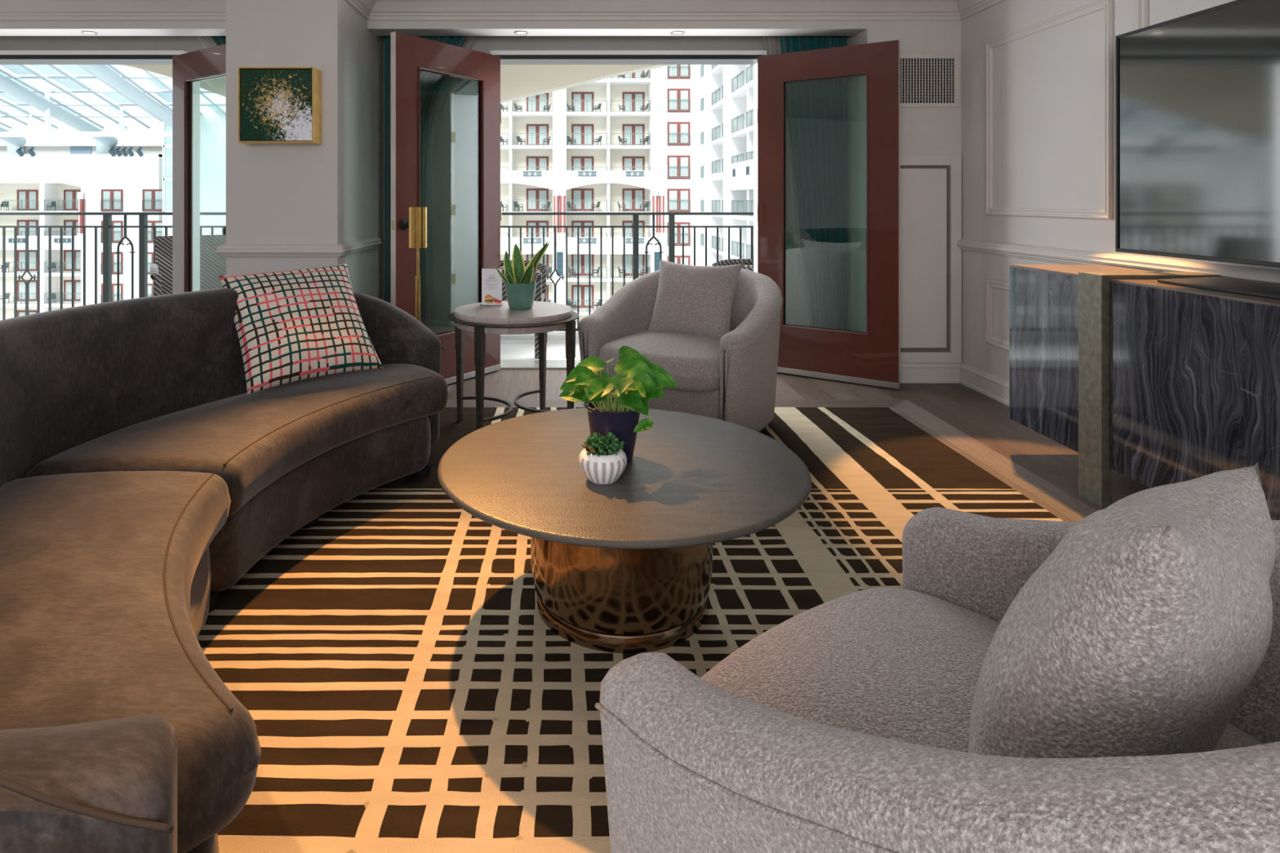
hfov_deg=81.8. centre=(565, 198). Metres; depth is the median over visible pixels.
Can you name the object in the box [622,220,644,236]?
french door
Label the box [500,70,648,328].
wall
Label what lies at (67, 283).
french door
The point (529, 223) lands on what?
french door
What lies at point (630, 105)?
french door
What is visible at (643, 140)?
rattan chair
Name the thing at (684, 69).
window
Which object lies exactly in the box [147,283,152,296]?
french door
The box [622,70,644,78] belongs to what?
french door
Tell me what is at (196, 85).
trim
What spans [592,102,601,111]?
rattan chair
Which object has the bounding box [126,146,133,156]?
spotlight
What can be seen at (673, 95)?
french door
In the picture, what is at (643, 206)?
rattan chair
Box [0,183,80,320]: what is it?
wall
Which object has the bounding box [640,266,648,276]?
rattan chair
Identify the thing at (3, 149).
wall
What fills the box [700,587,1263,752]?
seat cushion
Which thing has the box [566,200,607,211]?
railing
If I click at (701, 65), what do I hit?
railing
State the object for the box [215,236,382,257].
trim
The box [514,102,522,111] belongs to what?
rattan chair
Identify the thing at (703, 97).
railing
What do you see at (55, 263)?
railing
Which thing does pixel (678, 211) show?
railing
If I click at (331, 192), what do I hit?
wall pillar
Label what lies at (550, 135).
rattan chair
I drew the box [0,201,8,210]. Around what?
rattan chair
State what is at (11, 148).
support column
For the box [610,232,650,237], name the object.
railing
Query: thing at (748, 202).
railing
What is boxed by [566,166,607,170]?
railing
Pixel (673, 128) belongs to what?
french door
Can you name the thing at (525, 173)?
air vent
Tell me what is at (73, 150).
window
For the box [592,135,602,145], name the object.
rattan chair
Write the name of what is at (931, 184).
wall panel
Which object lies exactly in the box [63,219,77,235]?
french door
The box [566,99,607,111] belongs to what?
railing
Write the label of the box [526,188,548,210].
french door
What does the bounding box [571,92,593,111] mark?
french door
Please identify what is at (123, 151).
spotlight
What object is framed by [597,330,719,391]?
seat cushion
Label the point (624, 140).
rattan chair
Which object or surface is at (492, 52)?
trim
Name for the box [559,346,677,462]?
pothos
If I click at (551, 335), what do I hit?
trim
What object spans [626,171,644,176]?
air vent
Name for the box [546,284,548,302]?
french door
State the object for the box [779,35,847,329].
curtain
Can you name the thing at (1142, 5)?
trim
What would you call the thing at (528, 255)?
french door
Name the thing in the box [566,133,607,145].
railing
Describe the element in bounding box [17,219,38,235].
french door
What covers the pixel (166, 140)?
column
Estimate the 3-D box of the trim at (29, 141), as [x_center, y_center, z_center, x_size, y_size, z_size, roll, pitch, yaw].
[-50.450,-5.725,74.050,23.100,0.750,0.900,0,0,0]
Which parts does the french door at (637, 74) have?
pane, pane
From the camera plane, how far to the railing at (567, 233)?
66.10 m
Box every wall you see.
[0,20,960,332]
[0,146,162,154]
[0,154,162,312]
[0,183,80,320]
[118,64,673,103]
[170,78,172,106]
[200,87,226,235]
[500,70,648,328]
[702,64,753,266]
[960,0,1279,382]
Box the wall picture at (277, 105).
[238,66,321,144]
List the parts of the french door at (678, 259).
pane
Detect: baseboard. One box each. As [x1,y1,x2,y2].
[900,363,960,382]
[959,362,1008,405]
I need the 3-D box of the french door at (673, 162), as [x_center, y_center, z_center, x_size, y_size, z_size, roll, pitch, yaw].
[10.120,-2.865,65.945,2.050,2.130,0.110,0,0,0]
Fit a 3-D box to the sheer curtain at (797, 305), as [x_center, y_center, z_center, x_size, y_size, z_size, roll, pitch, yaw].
[1.585,-0.060,5.185,0.425,2.460,0.032,0,0,0]
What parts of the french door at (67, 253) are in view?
pane, pane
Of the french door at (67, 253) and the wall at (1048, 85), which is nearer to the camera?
the wall at (1048, 85)
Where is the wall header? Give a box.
[0,35,762,333]
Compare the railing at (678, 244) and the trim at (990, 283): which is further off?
the railing at (678, 244)
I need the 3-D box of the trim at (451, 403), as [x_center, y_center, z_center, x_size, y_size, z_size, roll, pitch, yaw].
[-1.180,1.204,4.293,6.440,0.012,0.185,0,0,0]
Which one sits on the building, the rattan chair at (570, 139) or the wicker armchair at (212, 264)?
the rattan chair at (570, 139)
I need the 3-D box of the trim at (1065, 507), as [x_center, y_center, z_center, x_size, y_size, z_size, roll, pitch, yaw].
[1.940,1.204,0.693,0.200,0.012,7.385,0,0,0]
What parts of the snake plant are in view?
pot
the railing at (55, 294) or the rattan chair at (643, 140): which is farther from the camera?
the railing at (55, 294)
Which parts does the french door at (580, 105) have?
pane, pane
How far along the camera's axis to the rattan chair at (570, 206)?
67.09 m
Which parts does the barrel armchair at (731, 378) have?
rail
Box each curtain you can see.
[195,35,226,77]
[210,35,226,45]
[384,35,466,322]
[422,35,476,329]
[761,35,809,326]
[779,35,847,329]
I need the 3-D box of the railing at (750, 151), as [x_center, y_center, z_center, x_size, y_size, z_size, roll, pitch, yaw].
[12.320,-2.640,48.900,0.040,1.080,2.416,0,0,0]
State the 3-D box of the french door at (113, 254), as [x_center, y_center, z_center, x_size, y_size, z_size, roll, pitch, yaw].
[-43.350,6.135,70.115,2.050,2.130,0.170,0,0,0]
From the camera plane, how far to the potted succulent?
1.95 m
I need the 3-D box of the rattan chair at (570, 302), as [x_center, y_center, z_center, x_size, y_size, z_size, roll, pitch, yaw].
[0.506,9.690,67.278,0.650,0.920,0.650,0,0,26]
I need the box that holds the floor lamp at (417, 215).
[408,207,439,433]
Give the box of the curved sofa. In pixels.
[0,288,448,852]
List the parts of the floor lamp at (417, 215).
lamp shade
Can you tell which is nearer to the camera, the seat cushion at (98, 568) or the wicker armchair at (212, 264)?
the seat cushion at (98, 568)
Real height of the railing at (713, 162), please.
1.080 m
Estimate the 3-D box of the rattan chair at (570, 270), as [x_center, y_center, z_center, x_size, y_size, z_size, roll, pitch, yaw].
[0.531,6.690,67.256,0.650,0.920,0.650,0,0,6]
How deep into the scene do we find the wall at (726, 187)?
56.26 m
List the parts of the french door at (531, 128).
pane, pane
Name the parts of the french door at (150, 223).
pane, atrium railing, pane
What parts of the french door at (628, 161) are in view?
pane, pane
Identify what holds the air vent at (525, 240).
in the building
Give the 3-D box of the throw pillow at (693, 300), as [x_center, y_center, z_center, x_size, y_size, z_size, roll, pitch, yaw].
[0.687,0.550,3.964,0.497,0.418,0.259,0,0,35]
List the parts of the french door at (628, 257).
pane, pane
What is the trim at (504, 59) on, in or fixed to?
attached to the wall header
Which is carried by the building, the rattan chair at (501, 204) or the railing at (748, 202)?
the rattan chair at (501, 204)
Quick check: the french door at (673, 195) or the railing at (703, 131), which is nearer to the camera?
the railing at (703, 131)
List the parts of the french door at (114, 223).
atrium railing, pane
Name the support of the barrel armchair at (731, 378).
on the area rug
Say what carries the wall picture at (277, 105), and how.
attached to the wall pillar at (331, 192)
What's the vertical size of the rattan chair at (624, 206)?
0.920 m
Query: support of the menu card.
on the side table at (544, 317)
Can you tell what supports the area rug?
on the floor at (984, 419)
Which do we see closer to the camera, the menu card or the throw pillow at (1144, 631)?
the throw pillow at (1144, 631)
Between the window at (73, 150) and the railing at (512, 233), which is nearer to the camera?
the railing at (512, 233)
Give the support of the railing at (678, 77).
attached to the building
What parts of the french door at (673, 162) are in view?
pane, pane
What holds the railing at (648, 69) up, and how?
attached to the building
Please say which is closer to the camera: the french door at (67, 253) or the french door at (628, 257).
the french door at (628, 257)
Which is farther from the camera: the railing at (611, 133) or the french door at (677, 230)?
the railing at (611, 133)
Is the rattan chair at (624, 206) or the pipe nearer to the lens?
the pipe
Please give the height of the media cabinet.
0.905 m
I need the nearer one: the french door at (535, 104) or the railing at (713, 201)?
the railing at (713, 201)
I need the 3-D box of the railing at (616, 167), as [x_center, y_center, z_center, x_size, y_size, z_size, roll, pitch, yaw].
[5.790,-2.410,66.120,3.596,1.080,0.040,0,0,0]
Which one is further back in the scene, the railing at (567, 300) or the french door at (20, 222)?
the french door at (20, 222)
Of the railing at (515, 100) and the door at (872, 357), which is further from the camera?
the railing at (515, 100)
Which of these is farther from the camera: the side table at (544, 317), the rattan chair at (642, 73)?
the rattan chair at (642, 73)
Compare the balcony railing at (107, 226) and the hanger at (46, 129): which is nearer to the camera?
the balcony railing at (107, 226)
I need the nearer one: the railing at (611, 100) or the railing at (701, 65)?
the railing at (701, 65)
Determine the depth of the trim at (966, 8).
4.63 m
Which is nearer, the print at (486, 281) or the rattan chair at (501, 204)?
the print at (486, 281)
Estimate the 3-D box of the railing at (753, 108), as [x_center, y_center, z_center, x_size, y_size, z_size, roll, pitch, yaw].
[12.320,-5.390,48.900,0.040,1.080,2.416,0,0,0]
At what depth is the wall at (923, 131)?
4.81 m
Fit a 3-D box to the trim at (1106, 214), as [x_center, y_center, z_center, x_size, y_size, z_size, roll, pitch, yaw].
[2.578,-0.431,3.987,0.018,1.057,1.025,0,0,0]
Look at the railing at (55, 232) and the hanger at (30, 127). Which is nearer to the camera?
the hanger at (30, 127)
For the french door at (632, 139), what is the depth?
68.46 m
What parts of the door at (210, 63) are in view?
knob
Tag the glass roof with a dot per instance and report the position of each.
(13, 88)
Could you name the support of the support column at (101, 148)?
on the wall at (7, 191)
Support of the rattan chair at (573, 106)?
on the building
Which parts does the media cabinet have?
marble door, marble door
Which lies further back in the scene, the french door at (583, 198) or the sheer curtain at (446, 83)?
the french door at (583, 198)
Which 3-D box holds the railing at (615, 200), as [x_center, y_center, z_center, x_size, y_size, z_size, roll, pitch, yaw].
[5.790,0.610,66.150,3.596,1.080,0.040,0,0,0]
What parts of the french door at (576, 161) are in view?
pane, pane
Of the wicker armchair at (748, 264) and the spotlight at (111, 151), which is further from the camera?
the spotlight at (111, 151)
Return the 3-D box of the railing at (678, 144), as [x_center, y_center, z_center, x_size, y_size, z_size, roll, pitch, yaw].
[10.120,-5.390,65.840,2.066,1.080,0.040,0,0,0]
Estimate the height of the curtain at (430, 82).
2.460 m
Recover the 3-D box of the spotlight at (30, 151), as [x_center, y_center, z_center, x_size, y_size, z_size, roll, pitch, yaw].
[-50.891,-4.503,70.000,0.606,0.961,0.533,0,0,0]
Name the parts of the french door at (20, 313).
pane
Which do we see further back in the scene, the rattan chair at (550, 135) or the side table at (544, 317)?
the rattan chair at (550, 135)
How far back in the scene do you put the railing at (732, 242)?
53.03 m
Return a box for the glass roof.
[0,64,226,146]
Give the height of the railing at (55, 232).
1.080 m
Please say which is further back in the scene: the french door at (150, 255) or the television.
the french door at (150, 255)
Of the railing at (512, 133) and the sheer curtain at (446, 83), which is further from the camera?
the railing at (512, 133)
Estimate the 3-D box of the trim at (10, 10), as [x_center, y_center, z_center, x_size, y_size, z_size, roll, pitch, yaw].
[-1.006,-1.260,4.750,7.187,0.180,0.120,0,0,0]
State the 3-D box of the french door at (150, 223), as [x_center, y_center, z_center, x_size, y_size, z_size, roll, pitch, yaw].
[-39.400,3.135,70.115,2.050,2.130,0.170,0,0,0]
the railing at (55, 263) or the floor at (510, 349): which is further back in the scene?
the railing at (55, 263)
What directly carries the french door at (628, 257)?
in the wall at (599, 91)
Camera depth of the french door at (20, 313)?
73.06 m
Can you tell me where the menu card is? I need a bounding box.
[481,268,502,304]
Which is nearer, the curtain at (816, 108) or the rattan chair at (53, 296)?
the curtain at (816, 108)
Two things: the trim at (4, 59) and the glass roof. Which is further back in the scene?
the glass roof
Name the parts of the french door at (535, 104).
pane, pane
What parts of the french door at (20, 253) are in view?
pane, pane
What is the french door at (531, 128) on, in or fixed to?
in the wall at (599, 91)
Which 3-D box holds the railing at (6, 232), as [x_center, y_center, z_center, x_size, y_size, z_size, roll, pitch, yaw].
[-52.725,3.610,71.120,3.366,1.080,0.040,0,0,0]
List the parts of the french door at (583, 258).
pane, pane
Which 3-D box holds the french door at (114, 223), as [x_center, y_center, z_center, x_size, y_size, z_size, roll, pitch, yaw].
[-43.350,3.135,70.115,2.050,2.130,0.170,0,0,0]
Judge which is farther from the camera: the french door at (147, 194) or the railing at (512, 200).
the french door at (147, 194)
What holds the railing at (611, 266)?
attached to the building
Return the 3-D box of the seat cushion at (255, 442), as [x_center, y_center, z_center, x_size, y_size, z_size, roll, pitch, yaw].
[-1.039,0.827,2.673,0.651,0.177,1.528,0,0,23]
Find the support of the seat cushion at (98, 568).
on the curved sofa
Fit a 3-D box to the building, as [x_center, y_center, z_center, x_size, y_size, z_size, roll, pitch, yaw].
[-1.850,1.200,67.225,28.300,52.000,2.550,0,0,0]
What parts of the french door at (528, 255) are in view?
pane, pane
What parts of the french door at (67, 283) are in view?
pane, pane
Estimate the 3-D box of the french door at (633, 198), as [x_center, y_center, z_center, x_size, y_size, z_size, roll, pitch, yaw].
[6.290,0.085,68.445,2.050,2.130,0.110,0,0,0]
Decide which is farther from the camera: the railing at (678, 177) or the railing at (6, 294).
the railing at (6, 294)
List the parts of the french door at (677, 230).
pane, pane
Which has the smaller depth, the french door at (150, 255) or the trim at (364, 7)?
the trim at (364, 7)
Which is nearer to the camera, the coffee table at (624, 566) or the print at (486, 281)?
the coffee table at (624, 566)
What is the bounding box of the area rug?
[196,407,1063,852]
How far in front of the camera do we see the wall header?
5.25 m
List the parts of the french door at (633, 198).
pane, pane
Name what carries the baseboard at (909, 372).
attached to the wall at (923, 131)
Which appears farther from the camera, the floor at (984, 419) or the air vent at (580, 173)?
the air vent at (580, 173)
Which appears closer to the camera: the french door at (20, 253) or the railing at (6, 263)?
the railing at (6, 263)
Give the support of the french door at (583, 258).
in the wall at (599, 91)
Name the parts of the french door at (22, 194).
pane, pane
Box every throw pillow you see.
[217,263,383,394]
[647,259,742,339]
[968,462,1276,758]
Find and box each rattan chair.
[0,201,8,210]
[0,262,9,271]
[46,201,55,209]
[47,262,55,271]
[47,293,55,302]
[500,103,507,111]
[500,136,507,145]
[500,201,507,210]
[513,201,523,210]
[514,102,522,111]
[515,136,525,145]
[542,135,551,145]
[542,201,551,210]
[546,266,552,276]
[567,103,574,111]
[567,136,575,145]
[567,201,575,210]
[567,300,576,309]
[568,267,575,276]
[591,201,600,210]
[591,266,599,276]
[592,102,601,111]
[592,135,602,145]
[593,300,599,309]
[617,201,625,210]
[618,136,626,145]
[640,70,648,78]
[640,103,648,111]
[640,135,649,145]
[640,201,648,210]
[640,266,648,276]
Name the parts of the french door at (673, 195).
pane, pane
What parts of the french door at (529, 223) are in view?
pane, pane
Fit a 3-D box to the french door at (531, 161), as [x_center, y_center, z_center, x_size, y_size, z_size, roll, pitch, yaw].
[-2.660,-2.915,68.445,2.050,2.130,0.110,0,0,0]
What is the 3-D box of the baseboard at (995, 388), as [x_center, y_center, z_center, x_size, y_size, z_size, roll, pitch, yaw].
[2.576,1.134,0.805,0.022,0.132,8.010,0,0,0]
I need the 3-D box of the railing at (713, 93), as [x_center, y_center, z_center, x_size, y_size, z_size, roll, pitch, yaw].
[12.320,-8.390,60.400,0.040,1.080,3.416,0,0,0]
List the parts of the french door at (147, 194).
pane, atrium railing, pane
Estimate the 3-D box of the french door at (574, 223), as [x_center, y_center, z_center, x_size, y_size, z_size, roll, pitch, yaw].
[1.556,3.085,68.445,2.050,2.130,0.110,0,0,0]
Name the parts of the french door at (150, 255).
pane, atrium railing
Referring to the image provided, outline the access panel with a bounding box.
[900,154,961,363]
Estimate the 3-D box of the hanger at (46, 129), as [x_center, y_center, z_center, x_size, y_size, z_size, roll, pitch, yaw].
[-42.356,-8.453,60.000,1.400,6.739,1.400,0,0,0]
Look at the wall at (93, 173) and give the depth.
70.20 m
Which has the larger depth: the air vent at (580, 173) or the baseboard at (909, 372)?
the air vent at (580, 173)
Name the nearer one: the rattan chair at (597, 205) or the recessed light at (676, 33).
the recessed light at (676, 33)
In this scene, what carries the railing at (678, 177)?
attached to the building
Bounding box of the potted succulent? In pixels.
[578,431,626,484]
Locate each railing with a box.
[0,212,753,331]
[4,200,39,210]
[5,231,36,235]
[5,262,36,272]
[5,293,36,303]
[44,200,77,210]
[44,231,77,235]
[44,262,80,272]
[44,293,80,303]
[511,99,551,111]
[511,133,551,145]
[511,166,551,170]
[511,200,551,211]
[511,232,551,237]
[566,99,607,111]
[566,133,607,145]
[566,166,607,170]
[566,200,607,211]
[567,232,607,237]
[567,266,607,278]
[567,299,607,306]
[610,99,650,111]
[610,133,650,145]
[610,166,650,170]
[610,200,650,211]
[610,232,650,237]
[610,266,650,277]
[614,69,650,78]
[667,66,690,78]
[667,99,690,111]
[667,133,690,145]
[667,166,690,178]
[667,200,690,212]
[667,233,690,245]
[700,64,703,78]
[700,97,703,111]
[700,131,703,145]
[700,165,703,178]
[700,200,703,212]
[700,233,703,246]
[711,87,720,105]
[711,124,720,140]
[711,159,720,173]
[711,200,720,212]
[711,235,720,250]
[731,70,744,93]
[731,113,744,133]
[731,153,744,163]
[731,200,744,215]
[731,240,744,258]
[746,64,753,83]
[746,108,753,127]
[746,151,753,159]
[746,200,753,216]
[746,244,751,258]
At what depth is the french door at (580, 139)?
68.46 m
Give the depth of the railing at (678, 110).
65.82 m
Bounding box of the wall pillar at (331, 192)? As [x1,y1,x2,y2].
[226,0,383,300]
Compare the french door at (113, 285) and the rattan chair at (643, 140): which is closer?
the rattan chair at (643, 140)
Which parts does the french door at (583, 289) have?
pane, pane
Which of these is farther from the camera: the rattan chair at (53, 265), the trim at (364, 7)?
the rattan chair at (53, 265)
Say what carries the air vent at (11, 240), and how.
in the wall at (93, 173)
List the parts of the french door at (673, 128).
pane, pane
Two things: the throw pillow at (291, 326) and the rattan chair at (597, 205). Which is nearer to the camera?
the throw pillow at (291, 326)
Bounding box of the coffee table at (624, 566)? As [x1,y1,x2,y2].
[437,408,811,653]
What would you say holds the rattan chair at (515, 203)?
on the building
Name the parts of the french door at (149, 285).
pane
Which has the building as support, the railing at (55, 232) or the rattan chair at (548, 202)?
the rattan chair at (548, 202)
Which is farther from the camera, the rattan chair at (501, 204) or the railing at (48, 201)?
the railing at (48, 201)
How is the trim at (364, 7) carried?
attached to the wall at (923, 131)
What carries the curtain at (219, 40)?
hanging from the wall header
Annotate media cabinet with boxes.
[1008,264,1279,519]
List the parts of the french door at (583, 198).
pane, pane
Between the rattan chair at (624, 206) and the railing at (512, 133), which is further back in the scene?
the rattan chair at (624, 206)
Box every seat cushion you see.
[0,471,261,852]
[25,363,448,516]
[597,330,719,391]
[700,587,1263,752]
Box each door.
[17,189,38,209]
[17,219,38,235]
[17,249,36,271]
[17,280,36,301]
[17,310,36,316]
[63,189,80,209]
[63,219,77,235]
[63,249,80,271]
[63,280,80,301]
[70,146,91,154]
[100,189,123,211]
[100,220,123,243]
[100,252,123,274]
[100,283,123,302]
[142,189,162,211]
[147,220,162,243]
[147,252,153,274]
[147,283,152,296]
[172,44,226,293]
[389,31,501,384]
[526,92,548,111]
[526,124,548,145]
[526,155,548,170]
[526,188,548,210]
[526,220,548,236]
[526,253,548,275]
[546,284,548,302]
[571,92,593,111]
[571,124,593,145]
[571,155,593,170]
[571,188,593,210]
[571,220,593,236]
[571,253,593,275]
[571,284,593,307]
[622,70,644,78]
[622,92,644,111]
[622,124,644,145]
[622,155,644,170]
[622,188,644,210]
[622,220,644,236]
[625,253,644,275]
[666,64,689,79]
[666,88,689,111]
[666,121,689,145]
[666,155,689,178]
[666,188,689,212]
[666,222,689,245]
[666,255,689,265]
[757,40,900,389]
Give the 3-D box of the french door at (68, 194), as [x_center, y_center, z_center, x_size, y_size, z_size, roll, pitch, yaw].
[-48.900,0.135,73.045,2.050,2.130,0.110,0,0,0]
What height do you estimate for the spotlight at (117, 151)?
0.961 m
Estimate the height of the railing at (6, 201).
1.080 m
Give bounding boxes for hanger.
[24,106,36,131]
[37,74,56,137]
[114,102,130,137]
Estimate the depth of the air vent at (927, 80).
4.81 m
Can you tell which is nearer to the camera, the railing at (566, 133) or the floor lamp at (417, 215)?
the floor lamp at (417, 215)
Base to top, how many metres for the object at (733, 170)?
0.578 m
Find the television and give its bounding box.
[1115,0,1279,299]
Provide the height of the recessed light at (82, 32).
0.006 m
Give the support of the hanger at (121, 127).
hanging from the glass roof
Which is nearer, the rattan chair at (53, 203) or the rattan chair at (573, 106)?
the rattan chair at (573, 106)
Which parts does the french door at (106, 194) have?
pane, atrium railing, pane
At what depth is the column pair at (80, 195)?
70.50 m
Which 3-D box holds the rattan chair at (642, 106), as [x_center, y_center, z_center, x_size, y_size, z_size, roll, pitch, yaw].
[7.215,-8.310,67.257,0.650,0.920,0.650,0,0,-6]
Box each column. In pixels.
[7,142,23,154]
[96,139,111,154]
[162,106,172,235]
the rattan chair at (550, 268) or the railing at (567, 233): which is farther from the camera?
the rattan chair at (550, 268)
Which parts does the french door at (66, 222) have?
pane, pane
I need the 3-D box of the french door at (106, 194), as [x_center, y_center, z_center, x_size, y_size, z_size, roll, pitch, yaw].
[-43.350,0.135,70.115,2.050,2.130,0.170,0,0,0]
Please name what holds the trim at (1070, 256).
attached to the wall at (1048, 85)
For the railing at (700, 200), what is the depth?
65.41 m
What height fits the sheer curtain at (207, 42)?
2.460 m
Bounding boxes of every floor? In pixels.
[447,369,1149,511]
[500,339,580,359]
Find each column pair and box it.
[77,192,86,242]
[553,188,565,242]
[652,188,664,242]
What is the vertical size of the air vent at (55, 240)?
0.444 m
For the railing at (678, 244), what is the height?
1.080 m
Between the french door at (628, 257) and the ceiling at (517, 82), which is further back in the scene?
the french door at (628, 257)
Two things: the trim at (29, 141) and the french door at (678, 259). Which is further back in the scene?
the trim at (29, 141)
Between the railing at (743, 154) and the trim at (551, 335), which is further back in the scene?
the railing at (743, 154)
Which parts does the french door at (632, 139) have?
pane, pane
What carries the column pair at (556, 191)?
attached to the building
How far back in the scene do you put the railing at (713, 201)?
60.54 m
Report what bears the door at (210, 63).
in the wall header
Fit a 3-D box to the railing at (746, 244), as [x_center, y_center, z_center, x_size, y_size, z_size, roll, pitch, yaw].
[12.320,3.610,48.900,0.040,1.080,2.416,0,0,0]
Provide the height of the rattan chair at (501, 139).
0.920 m
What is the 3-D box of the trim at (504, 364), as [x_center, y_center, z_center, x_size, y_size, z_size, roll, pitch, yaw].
[-1.313,1.203,5.295,6.574,0.034,0.250,0,0,0]
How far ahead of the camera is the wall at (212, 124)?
66.00 m
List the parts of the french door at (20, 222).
pane, pane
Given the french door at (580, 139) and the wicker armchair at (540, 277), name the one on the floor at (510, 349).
the wicker armchair at (540, 277)
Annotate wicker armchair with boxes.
[150,234,226,296]
[500,260,546,358]
[711,258,753,271]
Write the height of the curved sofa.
0.838 m
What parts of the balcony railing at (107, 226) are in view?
post, post, rail, rail, rail, post, post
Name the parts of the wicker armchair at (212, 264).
armrest, leg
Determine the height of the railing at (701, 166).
1.080 m
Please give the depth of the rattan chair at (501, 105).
67.18 m
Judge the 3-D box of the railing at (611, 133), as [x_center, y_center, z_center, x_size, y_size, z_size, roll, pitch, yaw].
[5.790,-5.390,66.150,3.596,1.080,0.040,0,0,0]
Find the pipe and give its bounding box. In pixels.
[0,131,172,137]
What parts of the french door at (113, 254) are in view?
atrium railing, pane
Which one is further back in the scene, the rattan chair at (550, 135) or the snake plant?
the rattan chair at (550, 135)
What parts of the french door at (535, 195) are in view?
pane, pane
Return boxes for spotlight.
[15,146,24,156]
[27,146,35,156]
[107,146,115,156]
[114,146,122,156]
[120,146,128,156]
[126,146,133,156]
[135,146,143,156]
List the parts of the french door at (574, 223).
pane, pane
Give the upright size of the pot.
0.158 m
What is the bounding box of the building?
[500,64,702,315]
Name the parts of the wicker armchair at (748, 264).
armrest, armrest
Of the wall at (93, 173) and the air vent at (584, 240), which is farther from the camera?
the wall at (93, 173)
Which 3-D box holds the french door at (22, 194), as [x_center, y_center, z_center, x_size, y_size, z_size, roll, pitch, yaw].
[-53.550,0.135,73.045,2.050,2.130,0.110,0,0,0]
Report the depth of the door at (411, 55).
4.68 m
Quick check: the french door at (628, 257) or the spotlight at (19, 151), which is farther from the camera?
the spotlight at (19, 151)
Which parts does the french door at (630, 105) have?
pane, pane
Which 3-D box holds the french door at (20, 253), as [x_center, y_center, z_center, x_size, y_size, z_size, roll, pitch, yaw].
[-53.550,6.135,73.045,2.050,2.130,0.110,0,0,0]
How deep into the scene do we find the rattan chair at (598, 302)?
67.25 m
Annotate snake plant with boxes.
[494,239,549,309]
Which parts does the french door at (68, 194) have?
pane, pane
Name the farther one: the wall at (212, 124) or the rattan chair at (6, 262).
the rattan chair at (6, 262)
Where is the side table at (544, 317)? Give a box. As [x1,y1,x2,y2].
[447,301,578,430]
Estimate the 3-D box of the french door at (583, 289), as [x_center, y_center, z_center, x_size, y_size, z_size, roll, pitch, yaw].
[1.556,9.085,68.445,2.050,2.130,0.110,0,0,0]
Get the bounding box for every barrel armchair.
[577,268,782,431]
[594,506,1279,852]
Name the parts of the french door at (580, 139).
pane, pane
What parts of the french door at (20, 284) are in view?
pane, pane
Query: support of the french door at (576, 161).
in the wall at (599, 91)
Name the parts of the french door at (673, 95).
pane, pane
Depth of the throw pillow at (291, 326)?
2.88 m
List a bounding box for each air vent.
[8,238,25,242]
[53,238,71,242]
[523,171,541,176]
[523,237,541,243]
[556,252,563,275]
[577,171,595,176]
[578,237,595,243]
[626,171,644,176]
[626,238,644,243]
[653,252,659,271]
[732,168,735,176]
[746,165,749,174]
[900,53,959,107]
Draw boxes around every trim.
[0,0,960,20]
[0,50,199,291]
[0,54,177,64]
[0,137,162,146]
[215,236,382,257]
[345,0,376,20]
[445,400,906,408]
[490,50,766,272]
[494,54,762,64]
[500,331,578,339]
[500,360,580,369]
[889,400,1096,522]
[955,0,1004,20]
[956,238,1279,283]
[986,0,1112,219]
[986,279,1008,351]
[1137,0,1148,29]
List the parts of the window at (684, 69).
pane, pane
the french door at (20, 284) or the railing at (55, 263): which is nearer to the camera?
the railing at (55, 263)
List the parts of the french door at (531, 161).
pane, pane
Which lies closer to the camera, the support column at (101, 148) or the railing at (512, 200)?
the railing at (512, 200)
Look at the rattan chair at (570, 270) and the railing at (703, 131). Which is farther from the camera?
the rattan chair at (570, 270)
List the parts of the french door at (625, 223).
pane, pane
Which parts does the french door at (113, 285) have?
atrium railing, pane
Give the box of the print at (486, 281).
[486,280,496,287]
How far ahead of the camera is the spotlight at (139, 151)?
69.90 m
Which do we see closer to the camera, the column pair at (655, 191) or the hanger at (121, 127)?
the hanger at (121, 127)
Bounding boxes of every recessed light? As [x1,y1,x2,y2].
[80,31,97,35]
[514,31,528,35]
[670,31,684,35]
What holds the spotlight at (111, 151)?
attached to the wall at (93, 173)
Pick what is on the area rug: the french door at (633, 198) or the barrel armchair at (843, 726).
the barrel armchair at (843, 726)
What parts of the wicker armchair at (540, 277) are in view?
panel, armrest, armrest, leg, leg, seat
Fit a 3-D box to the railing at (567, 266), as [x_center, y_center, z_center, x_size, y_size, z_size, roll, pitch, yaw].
[1.890,6.610,66.150,3.636,1.080,0.040,0,0,0]

